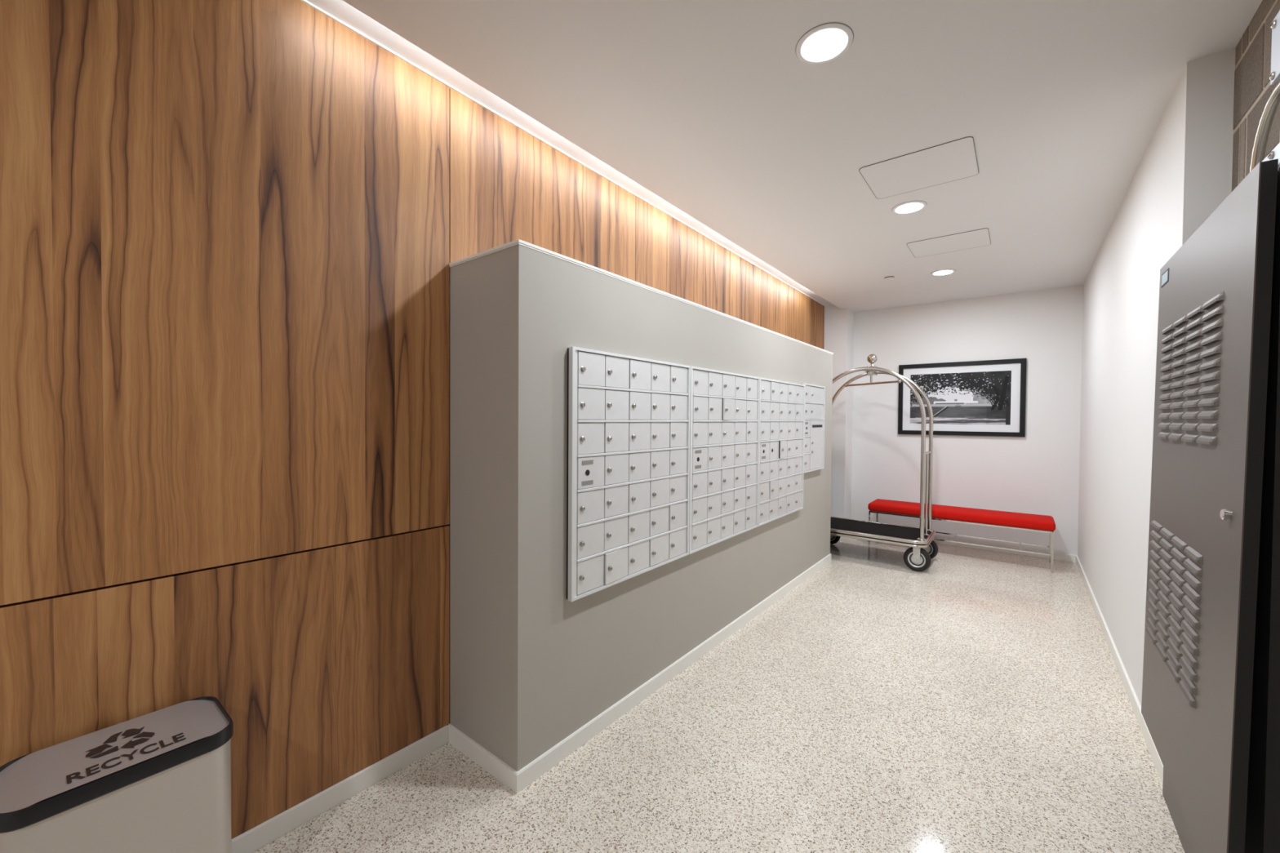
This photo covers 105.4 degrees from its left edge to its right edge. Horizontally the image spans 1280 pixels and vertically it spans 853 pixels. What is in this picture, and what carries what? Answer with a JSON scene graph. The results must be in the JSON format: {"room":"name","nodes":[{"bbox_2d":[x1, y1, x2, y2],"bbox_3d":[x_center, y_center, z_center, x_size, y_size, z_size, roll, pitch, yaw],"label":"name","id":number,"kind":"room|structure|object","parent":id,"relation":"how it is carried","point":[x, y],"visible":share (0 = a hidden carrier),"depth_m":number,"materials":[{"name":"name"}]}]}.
{"room":"apartment mail room","nodes":[
{"label":"apartment mail room","id":0,"kind":"room"},
{"bbox_2d":[0,0,824,839],"bbox_3d":[-0.412,-0.050,2.702,0.120,2.800,8.556,1,1,38],"label":"wall","id":1,"kind":"structure","parent":0,"point":[231,231],"depth_m":1.54,"materials":[{"name":"brown wood"}]},
{"bbox_2d":[231,724,448,852],"bbox_3d":[-1.914,1.339,0.707,0.014,0.072,3.535,1,1,38],"label":"baseboard","id":2,"kind":"structure","parent":1,"relation":"attached to","point":[249,842],"depth_m":1.75,"materials":[{"name":"white paint"}]},
{"bbox_2d":[300,0,825,306],"bbox_3d":[-0.360,-1.445,2.645,0.028,0.006,8.556,1,1,38],"label":"trim","id":3,"kind":"structure","parent":1,"relation":"on","point":[306,2],"depth_m":2.23,"materials":[{"name":"white paint"}]},
{"bbox_2d":[449,244,832,771],"bbox_3d":[0.537,0.325,3.455,0.461,2.037,3.808,1,1,38],"label":"wall partition","id":4,"kind":"structure","parent":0,"point":[531,665],"depth_m":2.02,"materials":[{"name":"beige paint"}]},
{"bbox_2d":[566,346,690,601],"bbox_3d":[-0.010,0.191,2.339,0.044,1.040,0.892,1,1,38],"label":"mailbox","id":5,"kind":"object","parent":4,"relation":"attached to","point":[628,468],"visible":1,"depth_m":2.25,"materials":[{"name":"metal"}]},
{"bbox_2d":[448,553,831,793],"bbox_3d":[0.531,1.308,3.463,0.473,0.072,3.820,1,1,38],"label":"baseboard","id":6,"kind":"structure","parent":4,"relation":"attached to","point":[517,781],"depth_m":2.16,"materials":[{"name":"white paint"}]},
{"bbox_2d":[448,239,833,355],"bbox_3d":[0.546,-0.700,3.435,0.466,0.017,3.818,1,1,38],"label":"trim","id":7,"kind":"structure","parent":4,"relation":"on","point":[517,242],"depth_m":2.14,"materials":[{"name":"white paint"}]},
{"bbox_2d":[688,365,759,554],"bbox_3d":[0.544,0.183,3.046,0.049,1.040,0.892,1,1,38],"label":"mailbox","id":8,"kind":"object","parent":4,"relation":"attached to","point":[724,406],"visible":0.98,"depth_m":2.99,"materials":[{"name":"metal"}]},
{"bbox_2d":[757,377,804,526],"bbox_3d":[1.097,0.175,3.753,0.050,1.040,0.892,1,1,38],"label":"mailbox","id":9,"kind":"object","parent":4,"relation":"attached to","point":[781,403],"visible":0.98,"depth_m":3.71,"materials":[{"name":"metal"}]},
{"bbox_2d":[800,382,825,473],"bbox_3d":[1.536,0.012,4.320,0.041,0.757,0.534,1,1,38],"label":"mailbox","id":10,"kind":"object","parent":4,"relation":"attached to","point":[815,395],"visible":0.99,"depth_m":4.31,"materials":[{"name":"metal"}]},
{"bbox_2d":[252,536,1184,852],"bbox_3d":[0.739,1.420,2.040,2.657,0.100,8.999,1,1,38],"label":"floor","id":11,"kind":"structure","parent":0,"point":[975,700],"depth_m":2.05,"materials":[{"name":"stone"}]},
{"bbox_2d":[0,696,233,852],"bbox_3d":[-1.309,1.085,1.235,0.268,0.570,0.407,1,1,38],"label":"recycling bin","id":12,"kind":"object","parent":11,"relation":"on","point":[159,781],"visible":1,"depth_m":1.19,"materials":[{"name":"metal"}]},
{"bbox_2d":[830,354,937,571],"bbox_3d":[2.357,0.296,4.982,1.154,2.067,0.670,1,1,38],"label":"luggage cart","id":13,"kind":"object","parent":11,"relation":"on","point":[917,557],"visible":0.65,"depth_m":4.78,"materials":[{"name":"silver metal"}]},
{"bbox_2d":[867,498,1055,573],"bbox_3d":[3.306,1.100,5.133,1.607,0.468,0.410,1,1,38],"label":"bench","id":14,"kind":"object","parent":11,"relation":"on","point":[1019,521],"visible":0.94,"depth_m":4.90,"materials":[{"name":"red fabric"}]},
{"bbox_2d":[867,498,1055,531],"bbox_3d":[3.307,0.911,5.130,1.607,0.090,0.410,1,1,38],"label":"cushion","id":15,"kind":"object","parent":14,"relation":"on","point":[1019,521],"depth_m":4.93,"materials":[{"name":"red fabric"}]},
{"bbox_2d":[1141,159,1279,852],"bbox_3d":[1.768,0.388,1.492,0.179,1.996,1.006,1,1,38],"label":"tall cabinet","id":16,"kind":"object","parent":11,"relation":"on","point":[1211,701],"visible":1,"depth_m":1.26,"materials":[{"name":"silver metal"}]},
{"bbox_2d":[1262,142,1279,167],"bbox_3d":[1.538,-0.632,1.115,0.124,0.050,0.466,1,1,38],"label":"junction box","id":17,"kind":"object","parent":16,"relation":"on","point":[1274,153],"visible":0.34,"depth_m":1.15,"materials":[{"name":"silver metal"}]},
{"bbox_2d":[1249,81,1279,172],"bbox_3d":[1.560,-0.744,1.191,0.034,0.177,0.322,1,1,38],"label":"conduit","id":18,"kind":"object","parent":17,"relation":"attached to","point":[1266,120],"visible":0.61,"depth_m":1.26,"materials":[{"name":"silver metal"}]},
{"bbox_2d":[306,0,1262,312],"bbox_3d":[0.739,-1.421,2.006,2.707,0.117,8.999,1,1,38],"label":"ceiling","id":19,"kind":"structure","parent":0,"point":[708,112],"depth_m":2.07,"materials":[{"name":"paint"}]},
{"bbox_2d":[795,22,853,64],"bbox_3d":[0.654,-1.356,1.734,0.194,0.006,0.194,1,1,38],"label":"recessed light","id":20,"kind":"object","parent":19,"relation":"in","point":[824,43],"visible":1,"depth_m":1.72,"materials":[{"name":"white plastic"}]},
{"bbox_2d":[804,30,844,59],"bbox_3d":[0.654,-1.357,1.734,0.134,0.004,0.134,0,1,-11],"label":"diffuser","id":21,"kind":"object","parent":20,"relation":"attached to","point":[820,44],"depth_m":1.73,"materials":[{"name":"white plastic"}]},
{"bbox_2d":[884,275,894,279],"bbox_3d":[2.334,-1.391,4.568,0.087,0.011,0.087,1,1,38],"label":"sprinkler cover","id":22,"kind":"object","parent":19,"relation":"attached to","point":[889,277],"visible":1,"depth_m":4.55,"materials":[{"name":"metal"}]},
{"bbox_2d":[891,200,927,214],"bbox_3d":[1.688,-1.372,3.059,0.194,0.006,0.194,1,1,38],"label":"recessed light","id":23,"kind":"object","parent":19,"relation":"in","point":[911,206],"visible":1,"depth_m":3.05,"materials":[{"name":"white plastic"}]},
{"bbox_2d":[897,203,921,212],"bbox_3d":[1.688,-1.372,3.059,0.134,0.004,0.134,0,1,-3],"label":"diffuser","id":24,"kind":"object","parent":23,"relation":"attached to","point":[907,207],"depth_m":3.06,"materials":[{"name":"white plastic"}]},
{"bbox_2d":[858,136,978,199],"bbox_3d":[1.496,-1.367,2.614,0.507,0.003,0.457,1,1,38],"label":"ceiling access panel","id":25,"kind":"object","parent":19,"relation":"attached to","point":[957,159],"visible":1,"depth_m":2.59,"materials":[{"name":"paint"}]},
{"bbox_2d":[930,269,955,275],"bbox_3d":[2.731,-1.388,4.397,0.194,0.006,0.194,1,1,38],"label":"recessed light","id":26,"kind":"object","parent":19,"relation":"in","point":[943,272],"visible":1,"depth_m":4.38,"materials":[{"name":"white plastic"}]},
{"bbox_2d":[934,270,951,275],"bbox_3d":[2.731,-1.388,4.397,0.134,0.004,0.134,0,1,-3],"label":"diffuser","id":27,"kind":"object","parent":26,"relation":"attached to","point":[939,272],"depth_m":4.38,"materials":[{"name":"white plastic"}]},
{"bbox_2d":[906,228,991,257],"bbox_3d":[2.333,-1.379,3.688,0.507,0.003,0.412,1,1,38],"label":"ceiling access panel","id":28,"kind":"object","parent":19,"relation":"attached to","point":[978,237],"visible":1,"depth_m":3.67,"materials":[{"name":"paint"}]},
{"bbox_2d":[823,308,853,518],"bbox_3d":[2.445,-0.056,6.149,0.387,2.733,0.393,1,1,38],"label":"wall","id":29,"kind":"structure","parent":0,"point":[838,323],"depth_m":5.94,"materials":[{"name":"white paint"}]},
{"bbox_2d":[850,284,1083,555],"bbox_3d":[3.610,-0.036,5.426,2.340,2.733,0.100,1,1,38],"label":"wall","id":30,"kind":"structure","parent":0,"point":[1036,473],"depth_m":5.28,"materials":[{"name":"white paint"}]},
{"bbox_2d":[897,358,1026,436],"bbox_3d":[3.524,-0.308,5.406,1.180,0.813,0.030,1,1,38],"label":"framed picture","id":31,"kind":"object","parent":30,"relation":"attached to","point":[987,397],"visible":0.94,"depth_m":5.35},
{"bbox_2d":[910,370,1011,425],"bbox_3d":[3.524,-0.309,5.407,0.935,0.570,0.001,1,1,38],"label":"print","id":32,"kind":"object","parent":31,"relation":"attached to","point":[984,397],"depth_m":5.36},
{"bbox_2d":[933,536,1075,562],"bbox_3d":[3.477,1.293,5.475,2.114,0.072,0.013,1,1,38],"label":"baseboard","id":33,"kind":"structure","parent":30,"relation":"attached to","point":[1056,556],"depth_m":5.15,"materials":[{"name":"white paint"}]},
{"bbox_2d":[1077,48,1235,705],"bbox_3d":[3.260,0.000,3.249,0.214,2.733,3.765,1,1,38],"label":"wall","id":34,"kind":"structure","parent":0,"point":[1184,174],"depth_m":2.50,"materials":[{"name":"white paint"}]},
{"bbox_2d":[1075,555,1163,785],"bbox_3d":[3.160,1.328,3.340,0.013,0.072,3.769,1,1,38],"label":"baseboard","id":35,"kind":"structure","parent":34,"relation":"attached to","point":[1133,699],"depth_m":2.55,"materials":[{"name":"white paint"}]},
{"bbox_2d":[1231,0,1279,191],"bbox_3d":[0.584,0.042,-0.275,0.101,2.733,5.084,1,1,38],"label":"wall","id":36,"kind":"structure","parent":0,"point":[1253,89],"depth_m":1.59,"materials":[{"name":"concrete"}]},
{"bbox_2d":[1268,10,1279,84],"bbox_3d":[1.450,-0.895,0.995,0.124,0.152,0.372,1,1,38],"label":"electrical box","id":37,"kind":"object","parent":36,"relation":"attached to","point":[1274,77],"visible":1,"depth_m":1.15,"materials":[{"name":"silver metal"}]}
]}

